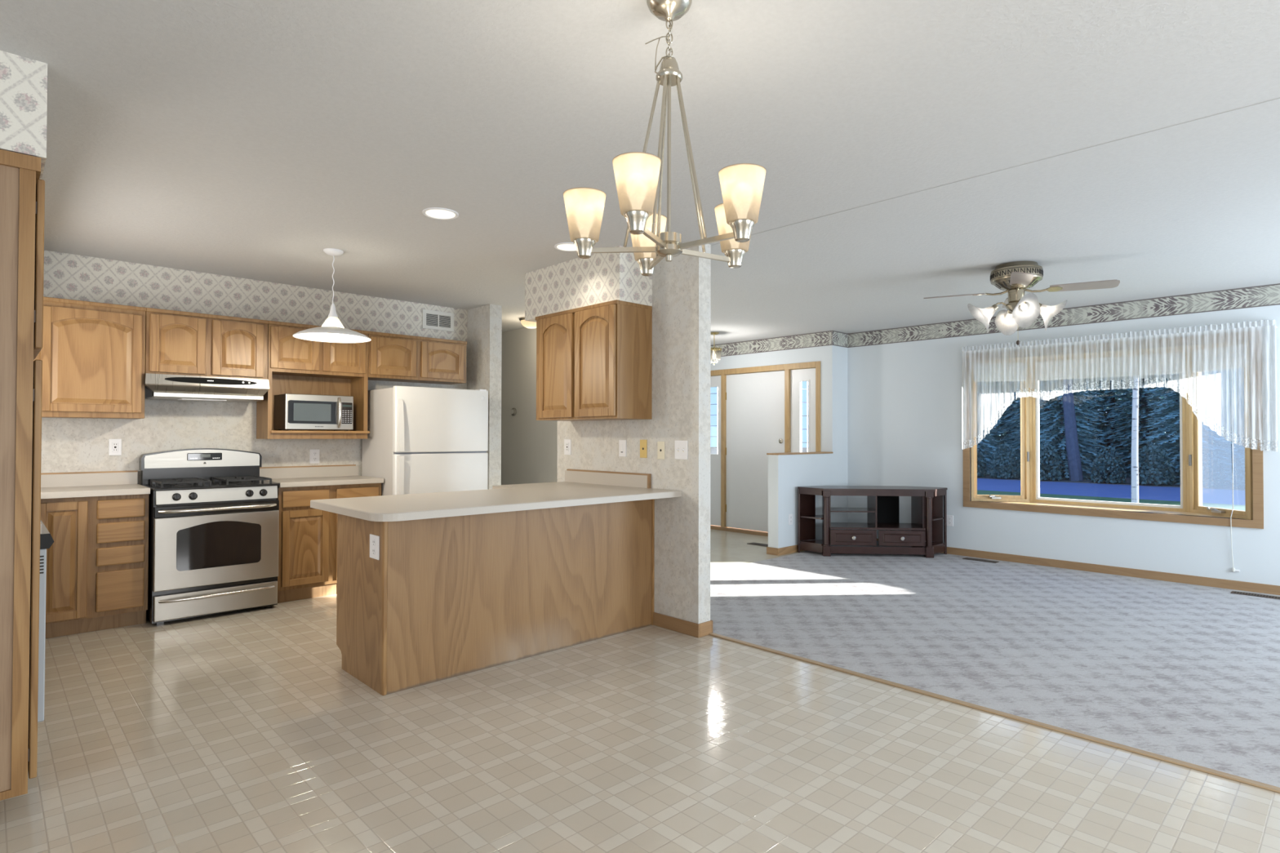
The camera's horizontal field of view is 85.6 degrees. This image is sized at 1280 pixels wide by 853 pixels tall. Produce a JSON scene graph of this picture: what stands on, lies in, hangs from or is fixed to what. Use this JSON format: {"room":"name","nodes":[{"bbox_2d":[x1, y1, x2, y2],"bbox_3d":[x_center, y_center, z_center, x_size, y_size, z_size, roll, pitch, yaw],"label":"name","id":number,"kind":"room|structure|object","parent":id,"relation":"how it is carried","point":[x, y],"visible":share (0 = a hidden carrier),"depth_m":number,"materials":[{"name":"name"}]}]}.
{"room":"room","nodes":[
{"label":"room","id":0,"kind":"room"},
{"bbox_2d":[0,50,47,179],"bbox_3d":[-3.271,-1.043,3.200,0.642,0.316,3.090,1,-1,-44],"label":"wall","id":1,"kind":"structure","parent":0,"point":[23,80],"depth_m":2.26,"materials":[{"name":"paper"}]},
{"bbox_2d":[40,249,467,484],"bbox_3d":[-3.213,0.081,5.451,4.050,2.506,0.110,1,-1,-44],"label":"wall","id":2,"kind":"structure","parent":0,"point":[66,276],"depth_m":5.25,"materials":[{"name":"paper"}]},
{"bbox_2d":[40,471,137,487],"bbox_3d":[-4.088,0.363,4.524,1.301,0.086,0.021,1,-1,-44],"label":"backsplash","id":3,"kind":"structure","parent":2,"relation":"attached to","point":[131,477],"depth_m":4.77,"materials":[{"name":"beige laminate"}]},
{"bbox_2d":[33,296,146,418],"bbox_3d":[-3.908,-0.443,4.486,1.107,0.765,0.320,1,-1,-44],"label":"upper cabinet","id":4,"kind":"object","parent":2,"relation":"attached to","point":[92,354],"visible":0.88,"depth_m":4.55,"materials":[{"name":"brown wood"}]},
{"bbox_2d":[108,439,121,455],"bbox_3d":[-3.714,0.146,4.891,0.072,0.116,0.010,1,-1,-44],"label":"wall outlet","id":5,"kind":"object","parent":2,"relation":"attached to","point":[114,445],"visible":1,"depth_m":4.89,"materials":[{"name":"white plastic"}]},
{"bbox_2d":[111,442,118,452],"bbox_3d":[-3.713,0.146,4.890,0.034,0.068,0.004,1,-1,-44],"label":"receptacle","id":6,"kind":"object","parent":5,"relation":"attached to","point":[114,445],"depth_m":4.89,"materials":[{"name":"white plastic"}]},
{"bbox_2d":[145,307,268,379],"bbox_3d":[-3.227,-0.588,5.134,0.772,0.455,0.320,1,-1,-44],"label":"upper cabinet","id":7,"kind":"object","parent":2,"relation":"attached to","point":[182,343],"visible":0.95,"depth_m":4.99,"materials":[{"name":"brown wood"}]},
{"bbox_2d":[143,373,269,402],"bbox_3d":[-3.216,-0.274,5.109,0.774,0.169,0.376,1,-1,-44],"label":"range hood","id":8,"kind":"object","parent":7,"relation":"attached to","point":[157,386],"visible":0.96,"depth_m":4.97,"materials":[{"name":"metal"}]},
{"bbox_2d":[259,465,359,479],"bbox_3d":[-2.755,0.382,5.790,0.788,0.086,0.021,1,-1,-44],"label":"backsplash","id":9,"kind":"structure","parent":2,"relation":"attached to","point":[333,471],"depth_m":5.77,"materials":[{"name":"beige laminate"}]},
{"bbox_2d":[256,320,369,439],"bbox_3d":[-2.662,-0.353,5.661,0.780,0.908,0.330,1,-1,-44],"label":"upper cabinet","id":10,"kind":"object","parent":2,"relation":"attached to","point":[295,366],"visible":0.74,"depth_m":5.59,"materials":[{"name":"brown wood"}]},
{"bbox_2d":[274,393,353,431],"bbox_3d":[-2.649,-0.109,5.632,0.520,0.287,0.356,1,-1,-44],"label":"microwave","id":11,"kind":"object","parent":10,"relation":"on","point":[291,411],"visible":0.98,"depth_m":5.52,"materials":[{"name":"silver metal"}]},
{"bbox_2d":[309,448,319,463],"bbox_3d":[-2.738,0.252,5.818,0.078,0.120,0.009,1,-1,-44],"label":"wall outlet","id":12,"kind":"object","parent":2,"relation":"attached to","point":[314,453],"visible":1,"depth_m":5.81,"materials":[{"name":"white plastic"}]},
{"bbox_2d":[368,331,466,384],"bbox_3d":[-2.054,-0.604,6.249,0.924,0.388,0.320,1,-1,-44],"label":"upper cabinet","id":13,"kind":"object","parent":2,"relation":"attached to","point":[397,357],"visible":0.98,"depth_m":6.13,"materials":[{"name":"brown wood"}]},
{"bbox_2d":[422,309,453,331],"bbox_3d":[-1.925,-1.012,6.602,0.324,0.177,0.010,1,-1,-44],"label":"air vent","id":14,"kind":"object","parent":2,"relation":"in","point":[431,319],"visible":1,"depth_m":6.60,"materials":[{"name":"white metal"}]},
{"bbox_2d":[466,304,502,489],"bbox_3d":[-2.510,0.112,7.745,0.130,2.506,3.310,1,-1,-44],"label":"wall partition","id":15,"kind":"structure","parent":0,"point":[484,323],"depth_m":6.57,"materials":[{"name":"paint"}]},
{"bbox_2d":[501,327,557,484],"bbox_3d":[-1.522,0.120,8.208,0.100,2.506,4.000,1,-1,-44],"label":"wall","id":16,"kind":"structure","parent":0,"point":[529,446],"depth_m":7.95,"materials":[{"name":"white paint"}]},
{"bbox_2d":[524,245,652,322],"bbox_3d":[-0.398,-0.991,4.982,0.295,0.361,1.083,1,-1,-44],"label":"wall","id":17,"kind":"structure","parent":0,"point":[578,282],"depth_m":4.74,"materials":[{"name":"paper"}]},
{"bbox_2d":[0,0,1279,345],"bbox_3d":[-0.508,-1.242,4.220,10.450,0.120,11.400,1,-1,-44],"label":"ceiling","id":18,"kind":"structure","parent":0,"point":[253,140],"depth_m":2.87,"materials":[{"name":"white paint"}]},
{"bbox_2d":[293,248,371,342],"bbox_3d":[-2.058,-0.886,4.634,0.480,0.588,0.480,1,-1,-44],"label":"pendant lamp","id":19,"kind":"object","parent":18,"relation":"hanging from","point":[332,330],"visible":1,"depth_m":4.62,"materials":[{"name":"white plastic"}]},
{"bbox_2d":[422,207,458,219],"bbox_3d":[-1.110,-1.184,3.847,0.196,0.008,0.196,1,-1,-44],"label":"recessed light","id":20,"kind":"object","parent":18,"relation":"in","point":[439,213],"visible":1,"depth_m":3.83,"materials":[{"name":"white plastic"}]},
{"bbox_2d":[519,316,536,328],"bbox_3d":[-1.153,-1.091,7.330,0.256,0.104,0.256,1,-1,-44],"label":"flush light","id":21,"kind":"object","parent":18,"relation":"attached to","point":[527,324],"visible":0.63,"depth_m":7.25,"materials":[{"name":"white glass"}]},
{"bbox_2d":[554,242,576,251],"bbox_3d":[-0.464,-1.173,4.521,0.196,0.008,0.196,1,-1,-44],"label":"recessed light","id":22,"kind":"object","parent":18,"relation":"in","point":[566,246],"visible":0.68,"depth_m":4.50,"materials":[{"name":"white plastic"}]},
{"bbox_2d":[563,0,766,275],"bbox_3d":[0.099,-0.838,1.948,0.577,0.742,0.570,1,-1,-44],"label":"chandelier","id":23,"kind":"object","parent":18,"relation":"hanging from","point":[637,175],"visible":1,"depth_m":1.92,"materials":[{"name":"silver metal"}]},
{"bbox_2d":[711,332,721,364],"bbox_3d":[0.891,-0.932,8.305,0.178,0.388,0.179,0,-1,-21],"label":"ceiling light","id":24,"kind":"object","parent":18,"relation":"hanging from","point":[713,348],"visible":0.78,"depth_m":8.28,"materials":[{"name":"gold metal"}]},
{"bbox_2d":[711,97,1279,245],"bbox_3d":[2.228,-1.199,2.622,0.006,0.012,5.114,1,-1,-44],"label":"trim","id":25,"kind":"structure","parent":18,"relation":"attached to","point":[1277,98],"depth_m":3.07,"materials":[{"name":"white paint"}]},
{"bbox_2d":[923,261,1119,345],"bbox_3d":[2.719,-0.876,4.992,0.937,0.576,0.937,0,-1,-20],"label":"ceiling fan","id":26,"kind":"object","parent":18,"relation":"hanging from","point":[1023,310],"visible":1,"depth_m":4.89,"materials":[{"name":"silver metal"}]},
{"bbox_2d":[0,528,1279,852],"bbox_3d":[-0.534,1.381,4.099,10.300,0.124,11.300,1,-1,-44],"label":"floor","id":27,"kind":"structure","parent":0,"point":[246,731],"depth_m":2.98,"materials":[{"name":"tile"}]},
{"bbox_2d":[0,149,44,800],"bbox_3d":[-2.402,0.204,2.287,0.608,2.183,0.612,1,-1,-44],"label":"pantry cabinet","id":28,"kind":"object","parent":27,"relation":"on","point":[22,192],"visible":1,"depth_m":2.25,"materials":[{"name":"brown wood"}]},
{"bbox_2d":[37,520,53,722],"bbox_3d":[-2.791,0.865,2.773,0.631,0.872,0.592,1,-1,-44],"label":"dishwasher","id":29,"kind":"object","parent":27,"relation":"on","point":[46,540],"visible":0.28,"depth_m":2.76,"materials":[{"name":"grey metal"}]},
{"bbox_2d":[40,493,149,638],"bbox_3d":[-3.663,0.884,4.573,0.606,0.876,0.510,1,-1,-44],"label":"base cabinet","id":30,"kind":"object","parent":27,"relation":"on","point":[97,559],"visible":0.85,"depth_m":4.42,"materials":[{"name":"brown wood"}]},
{"bbox_2d":[40,470,150,533],"bbox_3d":[-3.238,0.367,3.630,1.301,0.134,2.489,1,-1,-44],"label":"countertop","id":31,"kind":"structure","parent":30,"relation":"on","point":[104,483],"depth_m":4.67,"materials":[{"name":"beige laminate"}]},
{"bbox_2d":[138,448,279,625],"bbox_3d":[-3.101,0.745,4.996,0.774,1.166,0.643,1,-1,-44],"label":"gas range","id":32,"kind":"object","parent":27,"relation":"on","point":[214,522],"visible":1,"depth_m":4.83,"materials":[{"name":"silver metal"}]},
{"bbox_2d":[142,480,279,491],"bbox_3d":[-3.092,0.424,4.991,0.766,0.017,0.498,1,-1,-44],"label":"cooktop","id":33,"kind":"object","parent":32,"relation":"in","point":[215,486],"depth_m":4.87,"materials":[{"name":"black metal"}]},
{"bbox_2d":[277,483,381,603],"bbox_3d":[-2.582,0.899,5.600,0.782,0.876,0.510,1,-1,-44],"label":"base cabinet","id":34,"kind":"object","parent":27,"relation":"on","point":[308,536],"visible":0.54,"depth_m":5.30,"materials":[{"name":"brown wood"}]},
{"bbox_2d":[259,464,383,487],"bbox_3d":[-2.574,0.394,5.600,0.788,0.134,0.546,1,-1,-44],"label":"countertop","id":35,"kind":"structure","parent":34,"relation":"on","point":[345,474],"depth_m":5.64,"materials":[{"name":"beige laminate"}]},
{"bbox_2d":[361,385,488,495],"bbox_3d":[-1.871,0.507,6.063,0.852,1.675,0.743,1,-1,-44],"label":"refrigerator","id":36,"kind":"object","parent":27,"relation":"on","point":[420,440],"visible":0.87,"depth_m":5.80,"materials":[{"name":"white metal"}]},
{"bbox_2d":[336,498,654,695],"bbox_3d":[-0.891,0.887,4.337,1.858,0.876,0.911,1,-1,-44],"label":"base cabinet","id":37,"kind":"object","parent":27,"relation":"on","point":[446,597],"visible":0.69,"depth_m":3.77,"materials":[{"name":"brown wood"}]},
{"bbox_2d":[369,533,379,559],"bbox_3d":[-1.325,0.601,3.447,0.009,0.118,0.110,1,-1,-44],"label":"wall outlet","id":38,"kind":"object","parent":37,"relation":"attached to","point":[374,540],"visible":1,"depth_m":3.44,"materials":[{"name":"white plastic"}]},
{"bbox_2d":[310,469,681,521],"bbox_3d":[-0.870,0.380,4.227,1.989,0.135,1.217,1,-1,-44],"label":"countertop","id":39,"kind":"structure","parent":37,"relation":"on","point":[580,486],"depth_m":3.94,"materials":[{"name":"beige laminate"}]},
{"bbox_2d":[564,470,647,488],"bbox_3d":[-0.258,0.378,5.011,0.021,0.086,0.917,1,-1,-44],"label":"backsplash","id":40,"kind":"structure","parent":39,"relation":"on","point":[602,478],"depth_m":4.97,"materials":[{"name":"beige laminate"}]},
{"bbox_2d":[556,244,711,623],"bbox_3d":[-0.099,0.082,4.949,0.115,2.506,1.486,1,-1,-44],"label":"wall pier","id":41,"kind":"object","parent":27,"relation":"on","point":[682,286],"visible":0.5,"depth_m":4.51,"materials":[{"name":"paint"}]},
{"bbox_2d":[564,439,571,454],"bbox_3d":[-0.561,0.159,5.344,0.010,0.120,0.082,1,-1,-44],"label":"wall outlet","id":42,"kind":"object","parent":41,"relation":"attached to","point":[567,442],"visible":1,"depth_m":5.33,"materials":[{"name":"white plastic"}]},
{"bbox_2d":[535,299,652,421],"bbox_3d":[-0.351,-0.431,4.896,0.335,0.767,0.909,1,-1,-44],"label":"upper cabinet","id":43,"kind":"object","parent":41,"relation":"attached to","point":[594,362],"visible":1,"depth_m":4.64,"materials":[{"name":"brown wood"}]},
{"bbox_2d":[618,440,626,457],"bbox_3d":[-0.126,0.154,4.883,0.013,0.118,0.072,1,-1,-44],"label":"light switch","id":44,"kind":"object","parent":41,"relation":"attached to","point":[622,443],"visible":1,"depth_m":4.88,"materials":[{"name":"white plastic"}]},
{"bbox_2d":[640,440,647,457],"bbox_3d":[0.023,0.152,4.731,0.007,0.124,0.066,1,-1,-44],"label":"wall plate","id":45,"kind":"object","parent":41,"relation":"attached to","point":[643,443],"visible":1,"depth_m":4.72,"materials":[{"name":"plastic"}]},
{"bbox_2d":[657,441,664,459],"bbox_3d":[0.140,0.159,4.608,0.007,0.118,0.066,1,-1,-44],"label":"wall plate","id":46,"kind":"object","parent":41,"relation":"attached to","point":[660,445],"visible":1,"depth_m":4.61,"materials":[{"name":"beige plastic"}]},
{"bbox_2d":[653,612,699,637],"bbox_3d":[0.232,1.287,4.490,0.013,0.085,0.409,1,-1,-44],"label":"baseboard","id":47,"kind":"object","parent":41,"relation":"attached to","point":[676,624],"visible":1,"depth_m":4.48,"materials":[{"name":"brown wood"}]},
{"bbox_2d":[675,440,688,459],"bbox_3d":[0.263,0.152,4.471,0.018,0.122,0.112,1,-1,-44],"label":"light switch","id":48,"kind":"object","parent":41,"relation":"attached to","point":[681,446],"visible":1,"depth_m":4.47,"materials":[{"name":"white plastic"}]},
{"bbox_2d":[698,620,711,637],"bbox_3d":[0.414,1.287,4.391,0.115,0.085,0.013,1,-1,-44],"label":"baseboard","id":49,"kind":"structure","parent":41,"relation":"attached to","point":[705,628],"depth_m":4.38,"materials":[{"name":"brown wood"}]},
{"bbox_2d":[797,485,947,558],"bbox_3d":[2.507,1.013,7.449,1.586,0.712,0.494,0,-1,4],"label":"tv stand","id":50,"kind":"object","parent":27,"relation":"on","point":[925,537],"visible":1,"depth_m":7.29,"materials":[{"name":"brown wood"}]},
{"bbox_2d":[800,515,823,519],"bbox_3d":[1.878,0.980,7.484,0.270,0.016,0.315,0,-1,4],"label":"shelf","id":51,"kind":"object","parent":50,"relation":"attached to","point":[802,517],"depth_m":7.48,"materials":[{"name":"brown wood"}]},
{"bbox_2d":[800,539,823,545],"bbox_3d":[1.877,1.255,7.480,0.270,0.016,0.315,0,-1,4],"label":"shelf","id":52,"kind":"object","parent":50,"relation":"attached to","point":[806,542],"depth_m":7.46,"materials":[{"name":"brown wood"}]},
{"bbox_2d":[831,507,875,512],"bbox_3d":[2.260,0.900,7.460,0.459,0.014,0.350,0,-1,4],"label":"shelf","id":53,"kind":"object","parent":50,"relation":"attached to","point":[833,509],"depth_m":7.36,"materials":[{"name":"clear glass"}]},
{"bbox_2d":[829,522,925,530],"bbox_3d":[2.506,1.075,7.456,0.977,0.020,0.420,0,-1,4],"label":"shelf","id":54,"kind":"object","parent":50,"relation":"attached to","point":[846,526],"depth_m":7.32,"materials":[{"name":"brown wood"}]},
{"bbox_2d":[924,515,944,520],"bbox_3d":[3.131,0.982,7.406,0.270,0.016,0.335,0,-1,4],"label":"shelf","id":55,"kind":"object","parent":50,"relation":"attached to","point":[934,517],"depth_m":7.38,"materials":[{"name":"brown wood"}]},
{"bbox_2d":[924,541,944,546],"bbox_3d":[3.130,1.257,7.402,0.270,0.016,0.335,0,-1,4],"label":"shelf","id":56,"kind":"object","parent":50,"relation":"attached to","point":[935,544],"depth_m":7.36,"materials":[{"name":"brown wood"}]},
{"bbox_2d":[962,557,999,563],"bbox_3d":[3.473,1.364,7.047,0.100,0.006,0.325,1,-1,-44],"label":"floor vent","id":57,"kind":"object","parent":27,"relation":"in","point":[966,558],"visible":1,"depth_m":7.03,"materials":[{"name":"grey metal"}]},
{"bbox_2d":[708,632,1279,793],"bbox_3d":[2.203,1.306,2.572,0.038,0.009,5.114,1,-1,-44],"label":"trim","id":58,"kind":"structure","parent":27,"relation":"on","point":[1179,762],"depth_m":3.05,"materials":[{"name":"brown wood"}]},
{"bbox_2d":[1230,591,1279,599],"bbox_3d":[4.964,1.347,5.477,0.100,0.006,0.425,1,-1,-44],"label":"floor vent","id":59,"kind":"object","parent":27,"relation":"in","point":[1232,592],"visible":1,"depth_m":5.51,"materials":[{"name":"grey metal"}]},
{"bbox_2d":[711,345,837,529],"bbox_3d":[1.162,0.141,9.317,0.120,2.506,3.288,1,-1,-44],"label":"wall","id":60,"kind":"structure","parent":0,"point":[827,355],"depth_m":8.18,"materials":[{"name":"white paint"}]},
{"bbox_2d":[710,360,820,536],"bbox_3d":[1.481,0.310,8.919,0.142,2.158,1.963,1,-1,-44],"label":"door","id":61,"kind":"structure","parent":60,"relation":"in","point":[759,408],"depth_m":8.93,"materials":[{"name":"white wood"}]},
{"bbox_2d":[711,330,831,357],"bbox_3d":[1.120,-1.027,9.290,0.003,0.171,3.288,1,-1,-44],"label":"trim","id":62,"kind":"structure","parent":60,"relation":"attached to","point":[823,338],"depth_m":8.67,"materials":[{"name":"grey paper"}]},
{"bbox_2d":[768,346,848,548],"bbox_3d":[1.940,0.124,7.879,1.427,2.506,0.130,1,-1,-44],"label":"wall","id":63,"kind":"structure","parent":0,"point":[786,473],"depth_m":7.67,"materials":[{"name":"white paint"}]},
{"bbox_2d":[766,546,777,555],"bbox_3d":[1.411,1.331,7.372,0.013,0.078,0.143,1,-1,-44],"label":"baseboard","id":64,"kind":"structure","parent":63,"relation":"attached to","point":[773,551],"depth_m":7.36,"materials":[{"name":"brown wood"}]},
{"bbox_2d":[777,544,804,555],"bbox_3d":[1.856,1.336,7.688,1.093,0.078,0.013,1,-1,-44],"label":"baseboard","id":65,"kind":"structure","parent":63,"relation":"attached to","point":[785,550],"depth_m":7.43,"materials":[{"name":"brown wood"}]},
{"bbox_2d":[766,451,833,455],"bbox_3d":[1.809,0.300,7.753,1.092,0.018,0.155,1,-1,-44],"label":"trim","id":66,"kind":"structure","parent":63,"relation":"on","point":[815,452],"depth_m":7.67,"materials":[{"name":"brown wood"}]},
{"bbox_2d":[831,330,847,347],"bbox_3d":[2.378,-1.038,8.215,0.347,0.171,0.003,1,-1,-44],"label":"trim","id":67,"kind":"structure","parent":63,"relation":"attached to","point":[838,339],"depth_m":8.21,"materials":[{"name":"grey paper"}]},
{"bbox_2d":[847,283,1279,586],"bbox_3d":[4.781,0.107,5.962,0.058,2.506,6.660,1,-1,-44],"label":"wall","id":68,"kind":"structure","parent":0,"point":[904,420],"depth_m":6.96,"materials":[{"name":"white paint"}]},
{"bbox_2d":[946,515,953,526],"bbox_3d":[3.331,1.013,7.430,0.009,0.116,0.072,1,-1,-44],"label":"wall outlet","id":69,"kind":"object","parent":68,"relation":"attached to","point":[949,517],"visible":1,"depth_m":7.42,"materials":[{"name":"white plastic"}]},
{"bbox_2d":[973,362,1025,379],"bbox_3d":[3.772,-0.579,7.253,0.507,0.175,0.010,0,-1,9],"label":"raised blind","id":70,"kind":"object","parent":68,"relation":"attached to","point":[1011,377],"depth_m":7.25,"materials":[{"name":"white fabric"}]},
{"bbox_2d":[876,538,1279,595],"bbox_3d":[4.737,1.320,5.942,0.013,0.078,6.512,1,-1,-44],"label":"baseboard","id":71,"kind":"structure","parent":68,"relation":"attached to","point":[1171,577],"depth_m":6.29,"materials":[{"name":"brown wood"}]},
{"bbox_2d":[962,332,1263,528],"bbox_3d":[4.406,0.035,6.627,0.463,1.615,2.369,1,-1,-44],"label":"window","id":72,"kind":"structure","parent":68,"relation":"attached to","point":[1190,428],"depth_m":6.31,"materials":[{"name":"brown wood"}]},
{"bbox_2d":[1035,352,1182,378],"bbox_3d":[4.531,-0.584,6.745,0.032,0.175,1.210,1,-1,-44],"label":"raised blind","id":73,"kind":"object","parent":72,"relation":"attached to","point":[1153,370],"depth_m":6.69,"materials":[{"name":"white fabric"}]},
{"bbox_2d":[961,319,1277,451],"bbox_3d":[4.247,-0.307,6.403,0.116,1.082,2.444,1,-1,-44],"label":"valance curtain","id":74,"kind":"object","parent":72,"relation":"hanging from","point":[1036,351],"visible":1,"depth_m":6.04,"materials":[{"name":"white fabric"}]},
{"bbox_2d":[1230,431,1239,572],"bbox_3d":[4.990,0.358,5.790,0.188,1.700,0.058,1,-1,-44],"label":"blind cord","id":75,"kind":"object","parent":72,"relation":"hanging from","point":[1233,570],"visible":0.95,"depth_m":5.77,"materials":[{"name":"white fabric"}]},
{"bbox_2d":[1192,345,1245,370],"bbox_3d":[4.996,-0.592,5.964,0.010,0.175,0.499,0,-1,-6],"label":"raised blind","id":76,"kind":"object","parent":68,"relation":"attached to","point":[1215,366],"depth_m":6.00,"materials":[{"name":"white fabric"}]},
{"label":"outside","id":77,"kind":"structure","parent":0,"visible":0},
{"bbox_2d":[977,489,1245,511],"bbox_3d":[11.668,2.012,11.064,15.800,0.100,80.000,1,-1,-44],"label":"lawn","id":78,"kind":"structure","parent":77,"point":[1237,507],"depth_m":19.53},
{"bbox_2d":[1131,378,1138,502],"bbox_3d":[9.157,-1.145,12.780,1.568,6.244,1.547,0,-1,-3],"label":"birch tree","id":79,"kind":"object","parent":78,"relation":"on","point":[1135,466],"visible":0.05,"depth_m":12.80,"materials":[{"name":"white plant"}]},
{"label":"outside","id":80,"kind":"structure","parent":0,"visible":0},
{"bbox_2d":[710,447,1244,490],"bbox_3d":[43.859,2.490,41.639,59.000,0.120,140.000,1,-1,-44],"label":"verge","id":81,"kind":"structure","parent":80,"point":[713,450],"depth_m":27.18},
{"bbox_2d":[977,447,987,477],"bbox_3d":[14.535,1.426,30.345,1.330,1.579,1.324,1,-1,-44],"label":"shrub","id":82,"kind":"object","parent":81,"relation":"on","point":[981,462],"visible":0.21,"depth_m":29.95,"materials":[{"name":"green plant"}]},
{"bbox_2d":[977,381,1004,474],"bbox_3d":[15.415,-3.705,32.976,3.839,12.870,3.818,0,-1,-10],"label":"evergreen tree","id":83,"kind":"object","parent":81,"relation":"on","point":[985,452],"visible":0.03,"depth_m":32.20,"materials":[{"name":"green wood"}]},
{"bbox_2d":[980,381,1020,464],"bbox_3d":[22.860,-3.995,42.785,4.122,13.737,3.956,1,-1,-43],"label":"evergreen tree","id":84,"kind":"object","parent":81,"relation":"on","point":[1000,425],"visible":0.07,"depth_m":42.53,"materials":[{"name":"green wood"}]},
{"bbox_2d":[983,382,1020,460],"bbox_3d":[24.791,-3.846,47.130,3.973,13.483,3.846,1,-1,-44],"label":"evergreen tree","id":85,"kind":"object","parent":81,"relation":"on","point":[1002,434],"visible":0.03,"depth_m":46.79,"materials":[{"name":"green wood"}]},
{"bbox_2d":[988,443,1020,479],"bbox_3d":[15.499,1.454,29.329,1.258,1.500,1.263,1,-1,-44],"label":"shrub","id":86,"kind":"object","parent":81,"relation":"on","point":[998,460],"visible":0.98,"depth_m":29.09,"materials":[{"name":"green plant"}]},
{"bbox_2d":[995,381,1059,467],"bbox_3d":[21.788,-3.953,38.467,3.895,13.523,4.057,0,-1,24],"label":"evergreen tree","id":87,"kind":"object","parent":81,"relation":"on","point":[1011,429],"visible":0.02,"depth_m":38.72,"materials":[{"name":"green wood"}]},
{"bbox_2d":[1006,381,1093,471],"bbox_3d":[20.103,-3.937,34.146,3.793,13.297,3.918,-1,-1,43],"label":"evergreen tree","id":88,"kind":"object","parent":81,"relation":"on","point":[1016,447],"visible":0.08,"depth_m":34.05,"materials":[{"name":"green plant"}]},
{"bbox_2d":[1039,440,1062,480],"bbox_3d":[16.498,1.364,28.279,1.396,1.658,1.390,1,-1,-44],"label":"shrub","id":89,"kind":"object","parent":81,"relation":"on","point":[1051,469],"visible":0.61,"depth_m":27.86,"materials":[{"name":"green plant"}]},
{"bbox_2d":[1039,377,1108,481],"bbox_3d":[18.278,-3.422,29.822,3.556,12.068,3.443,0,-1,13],"label":"evergreen tree","id":90,"kind":"object","parent":81,"relation":"on","point":[1052,435],"visible":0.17,"depth_m":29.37,"materials":[{"name":"green plant"}]},
{"bbox_2d":[1073,379,1126,467],"bbox_3d":[26.023,-4.212,39.797,4.215,14.209,4.239,0,-1,14],"label":"evergreen tree","id":91,"kind":"object","parent":81,"relation":"on","point":[1100,409],"visible":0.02,"depth_m":39.42,"materials":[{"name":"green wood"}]},
{"bbox_2d":[1089,446,1126,483],"bbox_3d":[18.047,1.466,26.646,1.192,1.421,1.197,1,-1,-44],"label":"shrub","id":92,"kind":"object","parent":81,"relation":"on","point":[1115,475],"visible":1,"depth_m":26.41,"materials":[{"name":"green plant"}]},
{"bbox_2d":[1076,377,1155,471],"bbox_3d":[24.052,-4.088,35.314,4.096,13.808,4.119,0,-1,-9],"label":"evergreen tree","id":93,"kind":"object","parent":81,"relation":"on","point":[1113,400],"visible":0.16,"depth_m":35.01,"materials":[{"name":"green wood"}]},
{"bbox_2d":[1097,374,1180,478],"bbox_3d":[22.603,-3.630,31.017,3.637,12.628,3.789,0,-1,1],"label":"evergreen tree","id":94,"kind":"object","parent":81,"relation":"on","point":[1144,409],"visible":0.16,"depth_m":30.83,"materials":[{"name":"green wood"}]},
{"bbox_2d":[1117,374,1175,466],"bbox_3d":[30.306,-4.111,41.229,4.169,14.054,4.192,1,-1,-30],"label":"evergreen tree","id":95,"kind":"object","parent":81,"relation":"on","point":[1154,375],"visible":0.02,"depth_m":40.94,"materials":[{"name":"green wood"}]},
{"bbox_2d":[1129,440,1176,485],"bbox_3d":[19.012,1.337,25.633,1.396,1.658,1.390,1,-1,-44],"label":"shrub","id":96,"kind":"object","parent":81,"relation":"on","point":[1154,474],"visible":0.89,"depth_m":25.28,"materials":[{"name":"green plant"}]},
{"bbox_2d":[1149,374,1213,465],"bbox_3d":[28.653,-4.068,36.670,3.905,13.690,4.034,0,-1,22],"label":"evergreen tree","id":97,"kind":"object","parent":81,"relation":"on","point":[1177,400],"visible":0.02,"depth_m":36.61,"materials":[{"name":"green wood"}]},
{"bbox_2d":[1137,369,1239,484],"bbox_3d":[21.217,-3.320,26.812,3.409,11.838,3.552,1,-1,-38],"label":"evergreen tree","id":98,"kind":"object","parent":81,"relation":"on","point":[1174,412],"visible":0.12,"depth_m":26.61,"materials":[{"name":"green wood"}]},
{"bbox_2d":[1169,368,1244,475],"bbox_3d":[27.298,-3.867,32.684,3.750,13.144,3.873,0,-1,-1],"label":"evergreen tree","id":99,"kind":"object","parent":81,"relation":"on","point":[1214,376],"visible":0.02,"depth_m":32.21,"materials":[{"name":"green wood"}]},
{"bbox_2d":[1202,446,1225,488],"bbox_3d":[20.010,1.405,24.581,1.258,1.500,1.263,1,-1,-44],"label":"shrub","id":100,"kind":"object","parent":81,"relation":"on","point":[1215,479],"visible":0.45,"depth_m":24.20,"materials":[{"name":"green plant"}]},
{"bbox_2d":[1216,368,1244,479],"bbox_3d":[25.651,-3.436,28.428,3.624,12.215,3.644,1,-1,-33],"label":"evergreen tree","id":101,"kind":"object","parent":81,"relation":"on","point":[1242,448],"visible":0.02,"depth_m":28.80,"materials":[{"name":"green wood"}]},
{"bbox_2d":[1231,449,1244,488],"bbox_3d":[21.009,1.354,23.530,1.324,1.579,1.330,1,-1,-44],"label":"shrub","id":102,"kind":"object","parent":81,"relation":"on","point":[1239,469],"visible":0.2,"depth_m":23.64,"materials":[{"name":"green plant"}]},
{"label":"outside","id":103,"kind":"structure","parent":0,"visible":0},
{"bbox_2d":[977,478,1244,505],"bbox_3d":[19.934,2.152,18.914,7.000,0.100,120.000,1,-1,-44],"label":"road","id":104,"kind":"structure","parent":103,"point":[1112,491],"depth_m":23.20,"materials":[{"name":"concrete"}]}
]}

